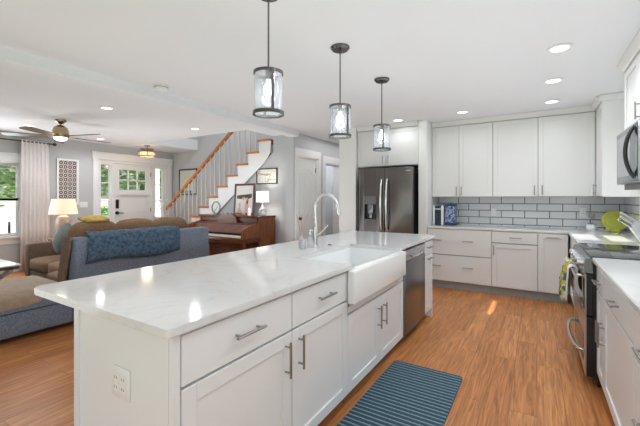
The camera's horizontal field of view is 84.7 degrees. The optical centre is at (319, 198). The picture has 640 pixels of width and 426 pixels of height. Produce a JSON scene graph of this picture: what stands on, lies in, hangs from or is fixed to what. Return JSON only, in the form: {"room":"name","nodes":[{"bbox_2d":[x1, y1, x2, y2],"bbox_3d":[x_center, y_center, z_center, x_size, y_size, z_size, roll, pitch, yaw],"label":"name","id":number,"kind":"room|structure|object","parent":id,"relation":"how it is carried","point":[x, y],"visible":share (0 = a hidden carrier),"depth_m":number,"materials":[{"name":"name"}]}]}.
{"room":"kitchen","nodes":[
{"label":"kitchen","id":0,"kind":"room"},
{"bbox_2d":[0,131,172,262],"bbox_3d":[-5.733,0.075,6.131,0.200,2.500,7.400,0,0,32],"label":"wall","id":1,"kind":"structure","parent":0,"point":[70,149],"depth_m":7.12,"materials":[{"name":"paint"}]},
{"bbox_2d":[0,152,20,244],"bbox_3d":[-5.878,-0.001,5.830,0.270,1.619,1.695,0,0,32],"label":"window","id":2,"kind":"structure","parent":1,"relation":"in","point":[6,159],"depth_m":6.33,"materials":[{"name":"white"}]},
{"bbox_2d":[0,266,24,272],"bbox_3d":[-6.197,1.255,5.172,0.018,0.140,5.280,0,0,32],"label":"baseboard","id":3,"kind":"structure","parent":1,"relation":"attached to","point":[14,270],"depth_m":6.33,"materials":[{"name":"white"}]},
{"bbox_2d":[0,138,56,145],"bbox_3d":[-5.767,-1.035,5.732,0.160,0.080,2.486,0,0,32],"label":"curtain rod","id":4,"kind":"object","parent":1,"relation":"attached to","point":[53,144],"visible":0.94,"depth_m":6.37,"materials":[{"name":"brown metal"}]},
{"bbox_2d":[20,139,49,270],"bbox_3d":[-5.250,0.115,6.471,0.055,2.360,0.453,0,0,32],"label":"curtain","id":5,"kind":"object","parent":4,"relation":"hanging from","point":[34,164],"visible":0.74,"depth_m":6.45,"materials":[{"name":"fabric"}]},
{"bbox_2d":[56,158,78,204],"bbox_3d":[-5.046,-0.333,7.022,0.028,0.915,0.385,0,0,32],"label":"carved wall panel","id":6,"kind":"object","parent":1,"relation":"attached to","point":[67,170],"visible":0.93,"depth_m":7.02,"materials":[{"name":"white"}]},
{"bbox_2d":[79,202,87,207],"bbox_3d":[-4.902,0.128,7.274,0.010,0.116,0.160,0,0,32],"label":"light switch","id":7,"kind":"object","parent":1,"relation":"attached to","point":[81,204],"visible":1,"depth_m":7.27,"materials":[{"name":"white plastic"}]},
{"bbox_2d":[91,151,172,222],"bbox_3d":[-4.369,0.161,8.253,0.208,2.328,1.935,0,0,32],"label":"trim","id":8,"kind":"structure","parent":1,"relation":"attached to","point":[165,165],"depth_m":7.86,"materials":[{"name":"painted wood"},{"name":"glass"}]},
{"bbox_2d":[115,164,150,223],"bbox_3d":[-4.379,0.269,8.242,0.112,2.112,0.889,0,0,32],"label":"door","id":9,"kind":"structure","parent":1,"relation":"in","point":[129,204],"depth_m":8.24,"materials":[{"name":"painted wood"},{"name":"glass"},{"name":"metal"}]},
{"bbox_2d":[173,130,272,223],"bbox_3d":[-2.443,-0.825,7.506,3.950,4.300,1.600,0,0,32],"label":"wall","id":10,"kind":"structure","parent":0,"point":[207,144],"depth_m":8.37,"materials":[{"name":"paint"}]},
{"bbox_2d":[179,168,196,194],"bbox_3d":[-3.293,-0.415,8.746,0.680,0.640,0.020,0,0,32],"label":"framed picture","id":11,"kind":"object","parent":10,"relation":"attached to","point":[185,175],"visible":0.6,"depth_m":8.76,"materials":[{"name":"black"}]},
{"bbox_2d":[219,135,285,243],"bbox_3d":[-1.819,0.075,7.279,3.150,2.500,0.130,0,0,32],"label":"wall","id":12,"kind":"structure","parent":0,"point":[276,205],"depth_m":6.58,"materials":[{"name":"paint"}]},
{"bbox_2d":[256,168,276,183],"bbox_3d":[-1.017,-0.425,6.693,0.510,0.300,0.020,0,0,32],"label":"wall sign","id":13,"kind":"object","parent":12,"relation":"attached to","point":[265,175],"visible":1,"depth_m":6.69,"materials":[{"name":"black"}]},
{"bbox_2d":[0,271,614,425],"bbox_3d":[-1.447,1.375,4.392,9.320,0.100,9.250,0,0,32],"label":"floor","id":14,"kind":"structure","parent":0,"point":[517,362],"depth_m":2.75,"materials":[{"name":"brown wood"}]},
{"bbox_2d":[25,241,59,278],"bbox_3d":[-3.550,0.877,5.211,1.520,0.896,0.910,0,0,32],"label":"armchair","id":15,"kind":"object","parent":14,"relation":"on","point":[41,259],"visible":0.09,"depth_m":5.18,"materials":[{"name":"brown fabric"}]},
{"bbox_2d":[30,255,59,272],"bbox_3d":[-3.851,0.963,5.290,0.635,0.215,0.730,0,0,32],"label":"seat cushion","id":16,"kind":"object","parent":15,"relation":"on","point":[38,263],"depth_m":5.02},
{"bbox_2d":[48,261,58,272],"bbox_3d":[-3.341,0.963,4.975,0.635,0.215,0.730,0,0,32],"label":"seat cushion","id":17,"kind":"object","parent":15,"relation":"on","point":[53,266],"depth_m":4.74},
{"bbox_2d":[52,223,71,253],"bbox_3d":[-3.756,0.585,5.144,0.459,0.435,0.224,0,0,32],"label":"cushion","id":18,"kind":"object","parent":15,"relation":"on","point":[62,232],"visible":0.57,"depth_m":5.07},
{"bbox_2d":[0,217,208,339],"bbox_3d":[-2.797,0.790,4.068,0.992,1.069,3.347,0,0,32],"label":"sectional sofa","id":19,"kind":"object","parent":14,"relation":"on","point":[22,311],"visible":0.57,"depth_m":3.67,"materials":[{"name":"blue fabric"}]},
{"bbox_2d":[0,276,56,311],"bbox_3d":[-3.305,0.958,3.254,0.979,0.189,1.424,0,0,32],"label":"cushion","id":20,"kind":"object","parent":19,"relation":"on","point":[17,294],"depth_m":3.34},
{"bbox_2d":[47,271,57,280],"bbox_3d":[-2.814,0.945,4.197,0.730,0.190,0.570,0,0,32],"label":"seat cushion","id":21,"kind":"object","parent":19,"relation":"on","point":[53,275],"depth_m":4.06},
{"bbox_2d":[57,236,71,281],"bbox_3d":[-2.681,0.677,3.683,0.283,0.572,0.061,0,0,32],"label":"cushion","id":22,"kind":"object","parent":19,"relation":"on","point":[65,263],"depth_m":3.65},
{"bbox_2d":[67,221,118,237],"bbox_3d":[-2.653,0.570,4.115,0.307,0.629,0.550,0,0,32],"label":"cushion","id":23,"kind":"object","parent":19,"relation":"on","point":[78,229],"depth_m":3.97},
{"bbox_2d":[77,215,109,222],"bbox_3d":[-2.661,0.239,4.131,0.237,0.080,0.290,0,0,32],"label":"folded throw","id":24,"kind":"object","parent":19,"relation":"on","point":[91,218],"visible":1,"depth_m":4.07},
{"bbox_2d":[84,225,179,263],"bbox_3d":[-2.227,0.529,4.194,0.235,0.355,1.134,0,0,32],"label":"throw blanket","id":25,"kind":"object","parent":19,"relation":"on","point":[158,240],"visible":1,"depth_m":4.08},
{"bbox_2d":[116,218,155,228],"bbox_3d":[-2.396,0.570,4.532,0.307,0.629,0.550,0,0,32],"label":"cushion","id":26,"kind":"object","parent":19,"relation":"on","point":[133,223],"depth_m":4.43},
{"bbox_2d":[153,217,186,227],"bbox_3d":[-2.138,0.570,4.949,0.307,0.629,0.550,0,0,32],"label":"cushion","id":27,"kind":"object","parent":19,"relation":"on","point":[179,222],"depth_m":4.86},
{"bbox_2d":[74,308,179,425],"bbox_3d":[-0.748,0.884,1.319,0.664,0.882,0.029,0,0,32],"label":"island end panel","id":28,"kind":"object","parent":14,"relation":"on","point":[153,362],"visible":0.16,"depth_m":1.30,"materials":[{"name":"white"}]},
{"bbox_2d":[112,363,129,402],"bbox_3d":[-0.739,0.683,1.300,0.118,0.116,0.010,0,0,32],"label":"outlet","id":29,"kind":"object","parent":28,"relation":"attached to","point":[120,376],"visible":1,"depth_m":1.29,"materials":[{"name":"white plastic"}]},
{"bbox_2d":[114,372,118,391],"bbox_3d":[-0.760,0.683,1.309,0.032,0.068,0.003,0,0,32],"label":"receptacle","id":30,"kind":"object","parent":29,"relation":"attached to","point":[116,374],"depth_m":1.31,"materials":[{"name":"white"}]},
{"bbox_2d":[121,375,125,394],"bbox_3d":[-0.721,0.683,1.285,0.032,0.068,0.003,0,0,32],"label":"receptacle","id":31,"kind":"object","parent":29,"relation":"attached to","point":[123,377],"depth_m":1.28,"materials":[{"name":"white"}]},
{"bbox_2d":[159,130,272,223],"bbox_3d":[-2.256,-0.159,7.734,3.446,2.968,0.645,0,0,32],"label":"staircase","id":32,"kind":"structure","parent":14,"relation":"on","point":[256,159],"depth_m":7.30,"materials":[{"name":"white"}]},
{"bbox_2d":[187,213,275,255],"bbox_3d":[-1.713,0.792,6.588,1.587,1.065,0.845,0,0,32],"label":"upright piano","id":33,"kind":"object","parent":14,"relation":"on","point":[227,232],"visible":0.53,"depth_m":6.34,"materials":[{"name":"brown wood"}]},
{"bbox_2d":[211,201,220,213],"bbox_3d":[-2.068,0.175,6.981,0.258,0.272,0.060,0,0,32],"label":"ring ornament","id":34,"kind":"object","parent":33,"relation":"on","point":[215,201],"visible":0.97,"depth_m":6.96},
{"bbox_2d":[199,216,257,224],"bbox_3d":[-1.737,0.406,6.547,1.480,0.113,0.110,0,0,32],"label":"shelf","id":35,"kind":"object","parent":33,"relation":"attached to","point":[241,220],"depth_m":6.45,"materials":[{"name":"brown wood"}]},
{"bbox_2d":[233,183,255,214],"bbox_3d":[-1.449,0.013,6.708,0.520,0.596,0.068,0,0,32],"label":"photo frame","id":36,"kind":"object","parent":33,"relation":"on","point":[244,194],"visible":0.96,"depth_m":6.71,"materials":[{"name":"black"}]},
{"bbox_2d":[235,185,252,212],"bbox_3d":[-1.446,0.014,6.713,0.448,0.523,0.049,0,0,32],"label":"print","id":37,"kind":"object","parent":36,"relation":"attached to","point":[243,193],"depth_m":6.71,"materials":[{"name":"multicoloured"}]},
{"bbox_2d":[256,191,268,214],"bbox_3d":[-1.047,0.089,6.408,0.236,0.445,0.236,0,0,32],"label":"table lamp","id":38,"kind":"object","parent":33,"relation":"on","point":[261,196],"visible":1,"depth_m":6.31,"materials":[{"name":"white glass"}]},
{"bbox_2d":[180,293,291,425],"bbox_3d":[-0.552,0.884,1.581,0.678,0.882,0.618,0,0,32],"label":"base cabinet","id":39,"kind":"object","parent":14,"relation":"on","point":[236,370],"visible":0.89,"depth_m":1.40,"materials":[{"name":"white"}]},
{"bbox_2d":[34,231,434,338],"bbox_3d":[-0.022,0.426,2.794,1.023,0.030,3.370,0,0,32],"label":"countertop","id":40,"kind":"structure","parent":39,"relation":"on","point":[171,300],"depth_m":1.72,"materials":[{"name":"stone"}]},
{"bbox_2d":[296,214,306,245],"bbox_3d":[-0.150,0.270,2.914,0.103,0.279,0.090,0,0,32],"label":"reed diffuser","id":41,"kind":"object","parent":40,"relation":"on","point":[296,214],"visible":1,"depth_m":2.91,"materials":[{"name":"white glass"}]},
{"bbox_2d":[312,193,341,247],"bbox_3d":[0.055,0.182,2.905,0.277,0.456,0.060,0,0,32],"label":"kitchen faucet","id":42,"kind":"object","parent":40,"relation":"on","point":[316,234],"visible":1,"depth_m":2.94,"materials":[{"name":"silver metal"}]},
{"bbox_2d":[307,247,405,304],"bbox_3d":[0.246,0.548,2.690,0.530,0.233,0.985,0,0,32],"label":"farmhouse sink","id":43,"kind":"object","parent":40,"relation":"in","point":[373,270],"visible":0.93,"depth_m":2.60,"materials":[{"name":"white ceramic"}]},
{"bbox_2d":[289,272,347,425],"bbox_3d":[-0.235,0.884,2.093,0.678,0.882,0.583,0,0,32],"label":"base cabinet","id":44,"kind":"object","parent":14,"relation":"on","point":[319,330],"visible":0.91,"depth_m":1.91,"materials":[{"name":"white"}]},
{"bbox_2d":[348,277,402,392],"bbox_3d":[0.198,0.998,2.794,0.678,0.655,1.062,0,0,32],"label":"base cabinet","id":45,"kind":"object","parent":14,"relation":"on","point":[375,323],"visible":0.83,"depth_m":2.53,"materials":[{"name":"white"}]},
{"bbox_2d":[359,166,417,233],"bbox_3d":[1.182,0.425,5.706,0.870,1.800,0.870,0,0,32],"label":"refrigerator","id":46,"kind":"object","parent":14,"relation":"on","point":[388,197],"visible":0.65,"depth_m":5.36,"materials":[{"name":"black"}]},
{"bbox_2d":[337,360,461,425],"bbox_3d":[0.481,1.318,2.154,0.523,0.012,1.330,0,0,32],"label":"floor mat","id":47,"kind":"object","parent":14,"relation":"on","point":[405,394],"visible":1,"depth_m":2.30,"materials":[{"name":"fabric"}]},
{"bbox_2d":[402,243,424,336],"bbox_3d":[0.666,0.891,3.535,0.655,0.868,0.649,0,0,32],"label":"dishwasher","id":48,"kind":"object","parent":14,"relation":"on","point":[414,279],"visible":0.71,"depth_m":3.32,"materials":[{"name":"silver"}]},
{"bbox_2d":[418,120,436,234],"bbox_3d":[1.711,0.075,5.549,0.122,2.499,0.659,0,0,32],"label":"panel","id":49,"kind":"object","parent":14,"relation":"on","point":[426,202],"visible":0.46,"depth_m":5.28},
{"bbox_2d":[422,239,433,313],"bbox_3d":[0.919,0.884,3.961,0.678,0.882,0.300,0,0,32],"label":"base cabinet","id":50,"kind":"object","parent":14,"relation":"on","point":[428,244],"visible":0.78,"depth_m":3.80,"materials":[{"name":"white"}]},
{"bbox_2d":[425,252,431,316],"bbox_3d":[0.987,0.884,4.107,0.640,0.882,0.016,0,0,32],"label":"panel","id":51,"kind":"object","parent":14,"relation":"on","point":[429,313],"visible":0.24,"depth_m":3.95,"materials":[{"name":"white"}]},
{"bbox_2d":[428,228,491,292],"bbox_3d":[2.135,0.884,5.293,0.865,0.882,0.644,0,0,32],"label":"base cabinet","id":52,"kind":"object","parent":14,"relation":"on","point":[462,259],"visible":0.79,"depth_m":5.03,"materials":[{"name":"white"}]},
{"bbox_2d":[427,224,632,233],"bbox_3d":[2.782,0.426,4.910,2.369,0.030,0.619,0,0,32],"label":"countertop","id":53,"kind":"structure","parent":52,"relation":"on","point":[458,226],"depth_m":4.81,"materials":[{"name":"stone"}]},
{"bbox_2d":[433,205,444,224],"bbox_3d":[1.881,0.261,5.526,0.160,0.300,0.262,0,0,32],"label":"appliance","id":54,"kind":"object","parent":53,"relation":"on","point":[438,211],"visible":0.89,"depth_m":5.44,"materials":[{"name":"white"}]},
{"bbox_2d":[445,202,456,225],"bbox_3d":[2.023,0.235,5.421,0.160,0.351,0.160,0,0,32],"label":"canister","id":55,"kind":"object","parent":53,"relation":"on","point":[450,209],"visible":0.99,"depth_m":5.36,"materials":[{"name":"blue"}]},
{"bbox_2d":[585,222,596,229],"bbox_3d":[3.518,0.354,4.550,0.124,0.111,0.124,0,0,32],"label":"sugar bowl","id":56,"kind":"object","parent":53,"relation":"on","point":[590,226],"visible":0.99,"depth_m":4.51,"materials":[{"name":"white ceramic"}]},
{"bbox_2d":[601,210,627,231],"bbox_3d":[3.660,0.279,4.357,0.260,0.262,0.100,0,0,32],"label":"round platter","id":57,"kind":"object","parent":53,"relation":"on","point":[609,220],"visible":0.77,"depth_m":4.38,"materials":[{"name":"green ceramic"}]},
{"bbox_2d":[492,231,537,298],"bbox_3d":[2.734,0.884,4.922,0.540,0.882,0.644,0,0,32],"label":"base cabinet","id":58,"kind":"object","parent":14,"relation":"on","point":[514,254],"visible":0.99,"depth_m":4.68,"materials":[{"name":"white"}]},
{"bbox_2d":[538,233,567,302],"bbox_3d":[3.102,0.884,4.694,0.322,0.882,0.644,0,0,32],"label":"base cabinet","id":59,"kind":"object","parent":14,"relation":"on","point":[552,247],"visible":0.83,"depth_m":4.48,"materials":[{"name":"white"}]},
{"bbox_2d":[570,237,573,303],"bbox_3d":[3.250,0.884,4.004,0.614,0.882,0.440,0,0,32],"label":"base cabinet","id":60,"kind":"object","parent":14,"relation":"on","point":[571,239],"visible":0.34,"depth_m":4.21,"materials":[{"name":"white"}]},
{"bbox_2d":[591,267,604,390],"bbox_3d":[2.087,0.884,2.158,0.652,0.882,0.300,0,0,32],"label":"base cabinet","id":61,"kind":"object","parent":14,"relation":"on","point":[600,276],"visible":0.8,"depth_m":2.31,"materials":[{"name":"white"}]},
{"bbox_2d":[566,243,639,387],"bbox_3d":[2.360,0.864,2.697,0.757,0.922,0.888,0,0,32],"label":"range cooker","id":62,"kind":"object","parent":14,"relation":"on","point":[585,300],"visible":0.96,"depth_m":2.53,"materials":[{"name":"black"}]},
{"bbox_2d":[558,257,573,300],"bbox_3d":[2.160,0.704,3.085,0.094,0.334,0.325,0,0,32],"label":"dish towel","id":63,"kind":"object","parent":62,"relation":"hanging from","point":[562,278],"visible":0.88,"depth_m":3.00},
{"bbox_2d":[565,264,575,300],"bbox_3d":[2.024,0.684,2.840,0.067,0.294,0.120,0,0,32],"label":"dish towel","id":64,"kind":"object","parent":62,"relation":"hanging from","point":[569,265],"visible":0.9,"depth_m":2.82,"materials":[{"name":"white fabric"}]},
{"bbox_2d":[566,248,599,380],"bbox_3d":[2.354,0.843,2.700,0.745,0.845,0.880,0,0,32],"label":"oven","id":65,"kind":"object","parent":62,"relation":"in","point":[585,300],"depth_m":2.51,"materials":[{"name":"silver metal"}]},
{"bbox_2d":[578,243,639,260],"bbox_3d":[2.408,0.411,2.668,0.644,0.015,0.888,0,0,32],"label":"cooktop","id":66,"kind":"object","parent":62,"relation":"in","point":[590,250],"depth_m":2.68,"materials":[{"name":"black glass"}]},
{"bbox_2d":[597,275,634,425],"bbox_3d":[1.799,0.884,1.693,0.652,0.882,0.790,0,0,32],"label":"base cabinet","id":67,"kind":"object","parent":14,"relation":"on","point":[618,328],"visible":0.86,"depth_m":1.81,"materials":[{"name":"white"}]},
{"bbox_2d":[631,309,639,425],"bbox_3d":[1.380,0.884,1.015,0.652,0.882,0.800,0,0,32],"label":"base cabinet","id":68,"kind":"object","parent":14,"relation":"on","point":[636,349],"visible":0.89,"depth_m":1.45,"materials":[{"name":"white"}]},
{"bbox_3d":[-4.689,1.020,6.450,0.400,0.610,0.400,0,0,32],"label":"side table","id":69,"kind":"object","parent":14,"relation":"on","visible":0},
{"bbox_2d":[48,199,77,231],"bbox_3d":[-4.700,0.361,6.433,0.450,0.705,0.450,0,0,32],"label":"table lamp","id":70,"kind":"object","parent":69,"relation":"on","point":[57,206],"visible":0.85,"depth_m":6.31,"materials":[{"name":"fabric"}]},
{"bbox_3d":[2.881,0.884,3.442,0.652,0.882,0.900,0,0,32],"label":"base cabinet","id":71,"kind":"object","parent":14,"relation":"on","visible":0},
{"bbox_2d":[568,232,639,245],"bbox_3d":[3.001,0.426,3.623,0.642,0.030,1.339,0,0,32],"label":"countertop","id":72,"kind":"structure","parent":71,"relation":"on","point":[578,237],"depth_m":3.61,"materials":[{"name":"stone"}]},
{"bbox_2d":[618,212,639,241],"bbox_3d":[2.937,0.270,3.239,0.286,0.281,0.100,0,0,32],"label":"knife block","id":73,"kind":"object","parent":72,"relation":"on","point":[635,225],"visible":1,"depth_m":3.24,"materials":[{"name":"white plastic"}]},
{"bbox_3d":[-4.557,1.319,4.228,2.000,0.011,1.800,0,0,32],"label":"area rug","id":74,"kind":"object","parent":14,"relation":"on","visible":0},
{"bbox_2d":[0,259,21,279],"bbox_3d":[-4.593,1.080,4.427,1.030,0.452,1.000,0,0,32],"label":"coffee table","id":75,"kind":"object","parent":74,"relation":"on","point":[6,266],"visible":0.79,"depth_m":4.54,"materials":[{"name":"white"}]},
{"bbox_3d":[0.937,0.884,0.299,0.652,0.882,0.880,0,0,32],"label":"base cabinet","id":76,"kind":"object","parent":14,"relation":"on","visible":0},
{"bbox_2d":[592,258,639,314],"bbox_3d":[1.441,0.426,1.099,0.642,0.030,2.785,0,0,32],"label":"countertop","id":77,"kind":"structure","parent":76,"relation":"on","point":[624,275],"depth_m":1.87,"materials":[{"name":"stone"}]},
{"bbox_2d":[286,133,338,241],"bbox_3d":[0.109,0.075,7.251,0.160,2.500,2.450,0,0,32],"label":"wall","id":78,"kind":"structure","parent":0,"point":[330,149],"depth_m":6.24,"materials":[{"name":"paint"}]},
{"bbox_2d":[299,158,315,239],"bbox_3d":[-0.227,0.288,6.572,0.102,2.057,0.638,0,0,32],"label":"door","id":79,"kind":"structure","parent":78,"relation":"in","point":[307,168],"depth_m":6.57,"materials":[{"name":"white"}]},
{"bbox_2d":[295,147,320,240],"bbox_3d":[-0.280,0.210,6.598,0.184,2.230,0.850,0,0,32],"label":"trim","id":80,"kind":"structure","parent":78,"relation":"attached to","point":[299,152],"depth_m":6.49,"materials":[{"name":"white"}]},
{"bbox_2d":[322,156,338,235],"bbox_3d":[0.204,0.235,7.381,0.184,2.180,0.810,0,0,32],"label":"trim","id":81,"kind":"structure","parent":78,"relation":"attached to","point":[326,161],"depth_m":7.41,"materials":[{"name":"white"}]},
{"bbox_2d":[0,0,639,152],"bbox_3d":[-1.447,-1.300,4.392,9.320,0.250,9.250,0,0,32],"label":"ceiling","id":82,"kind":"structure","parent":0,"point":[440,59],"depth_m":2.99,"materials":[{"name":"paint"}]},
{"bbox_2d":[0,119,109,142],"bbox_3d":[-3.844,-1.017,5.276,1.362,0.314,1.310,0,0,32],"label":"ceiling fan","id":83,"kind":"object","parent":82,"relation":"hanging from","point":[60,133],"visible":1,"depth_m":5.14,"materials":[{"name":"wood"}]},
{"bbox_2d":[99,106,114,109],"bbox_3d":[-2.756,-1.169,4.537,0.180,0.009,0.180,0,0,32],"label":"recessed light","id":84,"kind":"object","parent":82,"relation":"in","point":[101,107],"visible":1,"depth_m":4.51,"materials":[{"name":"white"}]},
{"bbox_2d":[138,145,155,157],"bbox_3d":[-3.833,-1.047,7.778,0.348,0.254,0.348,0,0,32],"label":"flush ceiling light","id":85,"kind":"object","parent":82,"relation":"attached to","point":[150,153],"visible":1,"depth_m":7.69,"materials":[{"name":"glass"}]},
{"bbox_2d":[0,46,298,136],"bbox_3d":[-2.159,-1.130,3.392,0.200,0.090,6.499,0,0,32],"label":"beam","id":86,"kind":"structure","parent":82,"relation":"attached to","point":[10,58],"depth_m":3.53,"materials":[{"name":"paint"}]},
{"bbox_2d":[154,84,168,91],"bbox_3d":[-1.655,-1.151,3.656,0.144,0.047,0.144,0,0,32],"label":"smoke detector","id":87,"kind":"object","parent":82,"relation":"attached to","point":[159,87],"visible":1,"depth_m":3.62,"materials":[{"name":"white plastic"}]},
{"bbox_2d":[253,0,283,118],"bbox_3d":[-0.293,-0.825,1.998,0.178,0.699,0.179,0,0,-23],"label":"pendant lamp","id":88,"kind":"object","parent":82,"relation":"hanging from","point":[268,79],"visible":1,"depth_m":1.98,"materials":[{"name":"grey metal"}]},
{"bbox_2d":[265,70,270,79],"bbox_3d":[-0.293,-0.705,1.998,0.034,0.060,0.034,0,0,-23],"label":"socket","id":89,"kind":"object","parent":88,"relation":"attached to","point":[267,73],"depth_m":1.98,"materials":[{"name":"grey metal"}]},
{"bbox_2d":[329,43,351,138],"bbox_3d":[0.156,-0.825,2.725,0.178,0.699,0.179,0,0,-38],"label":"pendant lamp","id":90,"kind":"object","parent":82,"relation":"hanging from","point":[339,48],"visible":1,"depth_m":2.71,"materials":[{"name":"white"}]},
{"bbox_2d":[373,77,390,150],"bbox_3d":[0.609,-0.825,3.457,0.178,0.699,0.179,0,0,2],"label":"pendant lamp","id":91,"kind":"object","parent":82,"relation":"hanging from","point":[380,80],"visible":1,"depth_m":3.43,"materials":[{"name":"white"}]},
{"bbox_2d":[455,110,469,113],"bbox_3d":[1.929,-1.169,4.756,0.180,0.009,0.180,0,0,32],"label":"recessed light","id":92,"kind":"object","parent":82,"relation":"in","point":[461,111],"visible":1,"depth_m":4.76,"materials":[{"name":"white"}]},
{"bbox_2d":[543,99,560,103],"bbox_3d":[2.799,-1.169,4.242,0.180,0.009,0.180,0,0,32],"label":"recessed light","id":93,"kind":"object","parent":82,"relation":"in","point":[553,100],"visible":1,"depth_m":4.23,"materials":[{"name":"white"}]},
{"bbox_2d":[543,77,563,83],"bbox_3d":[2.322,-1.169,3.490,0.180,0.009,0.180,0,0,32],"label":"recessed light","id":94,"kind":"object","parent":82,"relation":"in","point":[558,79],"visible":1,"depth_m":3.48,"materials":[{"name":"white"}]},
{"bbox_2d":[547,79,559,82],"bbox_3d":[2.322,-1.172,3.490,0.124,0.004,0.124,0,0,32],"label":"diffuser","id":95,"kind":"object","parent":94,"relation":"attached to","point":[548,80],"depth_m":3.48,"materials":[{"name":"white"}]},
{"bbox_2d":[546,43,573,52],"bbox_3d":[1.868,-1.169,2.736,0.180,0.009,0.180,0,0,32],"label":"recessed light","id":96,"kind":"object","parent":82,"relation":"in","point":[562,47],"visible":1,"depth_m":2.73,"materials":[{"name":"white"}]},
{"bbox_2d":[550,46,568,51],"bbox_3d":[1.868,-1.172,2.736,0.124,0.004,0.124,0,0,32],"label":"diffuser","id":97,"kind":"object","parent":96,"relation":"attached to","point":[553,48],"depth_m":2.74,"materials":[{"name":"white"}]},
{"bbox_2d":[326,166,332,234],"bbox_3d":[0.576,0.075,8.491,2.850,2.500,0.150,0,0,32],"label":"wall","id":98,"kind":"structure","parent":0,"point":[329,170],"depth_m":8.62,"materials":[{"name":"paint"}]},
{"bbox_2d":[339,128,362,232],"bbox_3d":[1.038,0.075,6.824,0.310,2.500,2.200,0,0,32],"label":"wall partition","id":99,"kind":"structure","parent":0,"point":[348,148],"depth_m":5.88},
{"bbox_2d":[417,111,597,293],"bbox_3d":[2.560,0.075,5.501,3.670,2.500,0.150,0,0,32],"label":"wall","id":100,"kind":"structure","parent":0,"point":[595,111],"depth_m":4.86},
{"bbox_2d":[356,120,417,168],"bbox_3d":[1.213,-0.845,5.834,1.018,0.659,0.700,0,0,32],"label":"upper cabinet","id":101,"kind":"object","parent":100,"relation":"attached to","point":[401,137],"visible":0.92,"depth_m":5.55,"materials":[{"name":"white"}]},
{"bbox_2d":[431,116,492,196],"bbox_3d":[2.199,-0.597,5.401,0.856,1.154,0.400,0,0,32],"label":"upper cabinet","id":102,"kind":"object","parent":100,"relation":"attached to","point":[462,150],"visible":0.98,"depth_m":5.26,"materials":[{"name":"white"}]},
{"bbox_2d":[437,197,623,229],"bbox_3d":[2.941,0.196,5.169,2.368,0.430,0.012,0,0,32],"label":"backsplash","id":103,"kind":"structure","parent":100,"relation":"attached to","point":[552,212],"depth_m":5.07,"materials":[{"name":"tile"}]},
{"bbox_2d":[491,208,495,215],"bbox_3d":[2.643,0.210,5.341,0.072,0.116,0.010,0,0,32],"label":"outlet","id":104,"kind":"object","parent":103,"relation":"attached to","point":[493,210],"visible":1,"depth_m":5.34,"materials":[{"name":"white plastic"}]},
{"bbox_2d":[580,208,585,215],"bbox_3d":[3.571,0.185,4.768,0.072,0.116,0.010,0,0,32],"label":"outlet","id":105,"kind":"object","parent":103,"relation":"attached to","point":[582,210],"visible":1,"depth_m":4.76,"materials":[{"name":"white plastic"}]},
{"bbox_2d":[492,105,594,196],"bbox_3d":[3.061,-0.597,4.868,1.168,1.154,0.400,0,0,32],"label":"upper cabinet","id":106,"kind":"object","parent":100,"relation":"attached to","point":[545,153],"visible":0.99,"depth_m":4.71,"materials":[{"name":"white"}]},
{"bbox_3d":[2.059,0.075,1.343,0.150,2.500,7.450,0,0,32],"label":"wall","id":107,"kind":"structure","parent":0,"visible":0},
{"bbox_2d":[591,91,639,196],"bbox_3d":[3.452,-0.597,4.112,0.388,1.154,0.575,0,0,32],"label":"upper cabinet","id":108,"kind":"object","parent":107,"relation":"attached to","point":[609,108],"visible":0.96,"depth_m":3.95,"materials":[{"name":"white"}]},
{"bbox_2d":[617,31,639,129],"bbox_3d":[2.582,-0.867,2.683,0.362,0.614,0.780,0,0,32],"label":"upper cabinet","id":109,"kind":"object","parent":107,"relation":"attached to","point":[629,64],"visible":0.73,"depth_m":2.83,"materials":[{"name":"white"}]},
{"bbox_2d":[617,119,639,189],"bbox_3d":[2.553,-0.314,2.698,0.431,0.478,0.775,0,0,32],"label":"microwave","id":110,"kind":"object","parent":109,"relation":"attached to","point":[628,141],"visible":1,"depth_m":2.60,"materials":[{"name":"silver metal"}]},
{"bbox_2d":[624,197,639,232],"bbox_3d":[3.432,0.198,3.719,0.012,0.434,1.936,0,0,32],"label":"backsplash","id":111,"kind":"structure","parent":107,"relation":"attached to","point":[631,204],"depth_m":4.16,"materials":[{"name":"tile"}]},
{"label":"outside","id":112,"kind":"structure","parent":0,"visible":0},
{"bbox_3d":[-6.468,1.475,6.938,1.900,0.200,10.000,0,0,32],"label":"floor","id":113,"kind":"structure","parent":112,"visible":0},
{"bbox_2d":[0,169,158,232],"bbox_3d":[-7.237,0.025,7.120,0.120,2.700,8.620,0,0,32],"label":"porch railing","id":114,"kind":"object","parent":113,"relation":"on","point":[9,221],"visible":0.07,"depth_m":10.67,"materials":[{"name":"white"}]},
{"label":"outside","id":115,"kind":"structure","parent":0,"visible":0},
{"bbox_3d":[-20.255,1.875,14.874,29.900,0.100,48.000,0,0,32],"label":"lawn","id":116,"kind":"structure","parent":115,"visible":0},
{"bbox_2d":[0,165,14,206],"bbox_3d":[-9.881,-1.436,9.616,5.055,6.525,5.058,0,0,32],"label":"tree","id":117,"kind":"object","parent":116,"relation":"on","point":[5,180],"visible":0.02,"depth_m":10.15,"materials":[{"name":"green plant"}]},
{"bbox_2d":[0,165,160,233],"bbox_3d":[-15.457,-0.775,17.786,5.000,5.200,17.200,0,0,32],"label":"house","id":118,"kind":"structure","parent":116,"relation":"on","point":[7,211],"depth_m":16.49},
{"bbox_2d":[101,205,107,214],"bbox_3d":[-6.521,1.007,10.955,1.413,1.639,1.472,0,0,32],"label":"shrub","id":119,"kind":"object","parent":116,"relation":"on","point":[106,206],"visible":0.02,"depth_m":10.72,"materials":[{"name":"green plant"}]},
{"bbox_2d":[101,165,160,201],"bbox_3d":[-7.206,-1.491,14.199,5.056,6.635,5.108,0,0,40],"label":"tree","id":120,"kind":"object","parent":116,"relation":"on","point":[141,175],"visible":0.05,"depth_m":13.53,"materials":[{"name":"green plant"}]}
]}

